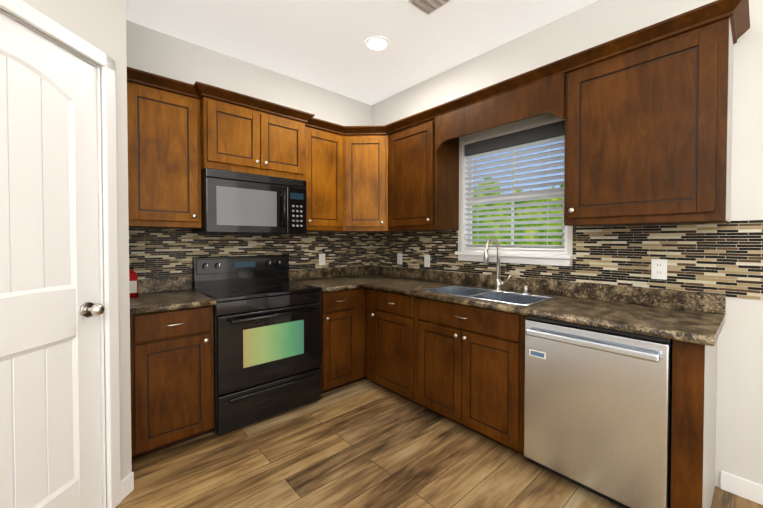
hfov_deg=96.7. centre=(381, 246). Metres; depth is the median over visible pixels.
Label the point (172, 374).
base cabinet
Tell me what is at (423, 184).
upper cabinet
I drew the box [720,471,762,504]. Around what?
baseboard
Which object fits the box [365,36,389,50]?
recessed light
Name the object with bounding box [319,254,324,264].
electrical outlet
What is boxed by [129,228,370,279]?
wall tile
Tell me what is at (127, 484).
baseboard
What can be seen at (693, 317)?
countertop
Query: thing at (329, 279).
countertop
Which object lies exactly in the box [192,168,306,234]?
microwave
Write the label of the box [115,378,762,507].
floor
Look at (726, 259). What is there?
wall tile
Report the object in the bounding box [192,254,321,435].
range
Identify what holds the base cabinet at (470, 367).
on the floor
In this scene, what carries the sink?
in the countertop at (693, 317)
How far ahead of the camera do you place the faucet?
2.51 m
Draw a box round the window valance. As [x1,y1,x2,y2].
[435,73,564,150]
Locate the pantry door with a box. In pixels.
[0,13,104,507]
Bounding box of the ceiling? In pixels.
[126,0,596,104]
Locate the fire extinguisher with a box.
[129,265,137,297]
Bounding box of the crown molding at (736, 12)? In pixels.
[127,0,749,135]
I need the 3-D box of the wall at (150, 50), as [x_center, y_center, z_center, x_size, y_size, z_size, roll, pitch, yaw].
[-1.715,-0.164,2.508,4.400,2.830,0.100,-1,1,-42]
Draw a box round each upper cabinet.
[127,82,200,228]
[200,97,304,180]
[305,126,342,231]
[331,135,406,232]
[388,119,458,231]
[564,18,732,226]
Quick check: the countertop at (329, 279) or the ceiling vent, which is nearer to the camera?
the ceiling vent
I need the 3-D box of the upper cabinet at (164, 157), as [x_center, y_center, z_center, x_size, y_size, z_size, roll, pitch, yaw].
[-1.535,-0.583,2.349,0.454,0.906,0.361,-1,1,-42]
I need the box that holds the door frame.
[0,0,120,507]
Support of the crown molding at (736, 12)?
attached to the upper cabinet at (365, 183)
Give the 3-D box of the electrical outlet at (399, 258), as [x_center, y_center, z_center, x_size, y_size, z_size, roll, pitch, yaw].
[0.189,0.130,3.514,0.008,0.116,0.072,-1,1,-42]
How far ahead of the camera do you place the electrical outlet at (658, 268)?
1.94 m
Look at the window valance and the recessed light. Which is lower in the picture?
the window valance
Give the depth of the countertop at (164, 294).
2.26 m
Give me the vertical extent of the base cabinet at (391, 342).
0.875 m
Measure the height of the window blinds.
0.898 m
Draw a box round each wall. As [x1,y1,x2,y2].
[0,0,131,507]
[126,20,370,125]
[371,0,762,487]
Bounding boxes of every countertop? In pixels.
[130,276,215,314]
[289,268,360,292]
[333,265,725,345]
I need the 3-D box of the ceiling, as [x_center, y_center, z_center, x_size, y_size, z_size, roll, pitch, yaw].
[0.049,-1.595,0.506,4.400,0.100,5.400,-1,1,-42]
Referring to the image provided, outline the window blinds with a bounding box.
[464,120,564,250]
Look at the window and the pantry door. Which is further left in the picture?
the pantry door
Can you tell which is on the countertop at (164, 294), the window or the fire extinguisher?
the fire extinguisher
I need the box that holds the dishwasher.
[524,315,671,507]
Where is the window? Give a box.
[455,118,571,265]
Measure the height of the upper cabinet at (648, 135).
0.906 m
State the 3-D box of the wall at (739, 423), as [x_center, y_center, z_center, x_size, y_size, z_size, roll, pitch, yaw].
[1.687,-0.154,1.924,0.100,2.830,5.300,-1,1,-42]
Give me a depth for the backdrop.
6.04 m
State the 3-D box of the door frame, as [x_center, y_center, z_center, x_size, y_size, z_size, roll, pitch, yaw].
[-1.367,0.188,1.234,0.122,2.170,0.860,0,1,3]
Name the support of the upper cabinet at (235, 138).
attached to the wall at (150, 50)
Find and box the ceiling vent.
[408,0,450,14]
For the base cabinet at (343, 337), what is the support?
on the floor
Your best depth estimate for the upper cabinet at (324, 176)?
3.06 m
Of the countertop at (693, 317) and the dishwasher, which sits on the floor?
the dishwasher
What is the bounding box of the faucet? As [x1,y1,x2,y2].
[483,238,528,293]
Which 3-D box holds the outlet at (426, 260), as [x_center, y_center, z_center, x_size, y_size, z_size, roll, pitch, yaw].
[0.434,0.139,3.237,0.012,0.116,0.072,-1,1,-42]
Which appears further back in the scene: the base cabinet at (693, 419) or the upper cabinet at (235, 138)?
the upper cabinet at (235, 138)
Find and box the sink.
[420,285,558,305]
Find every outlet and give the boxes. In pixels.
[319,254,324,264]
[397,253,401,264]
[424,255,429,266]
[651,259,666,279]
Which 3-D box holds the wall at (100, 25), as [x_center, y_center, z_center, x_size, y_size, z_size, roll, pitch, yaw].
[-1.427,-0.128,0.366,0.100,2.830,2.760,0,1,3]
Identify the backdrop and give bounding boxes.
[472,141,563,244]
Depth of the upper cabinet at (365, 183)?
3.19 m
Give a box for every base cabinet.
[130,306,213,459]
[320,288,366,393]
[367,289,422,406]
[417,297,525,454]
[670,340,716,507]
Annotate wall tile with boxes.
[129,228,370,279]
[371,220,762,299]
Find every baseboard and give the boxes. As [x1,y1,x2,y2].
[121,472,133,500]
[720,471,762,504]

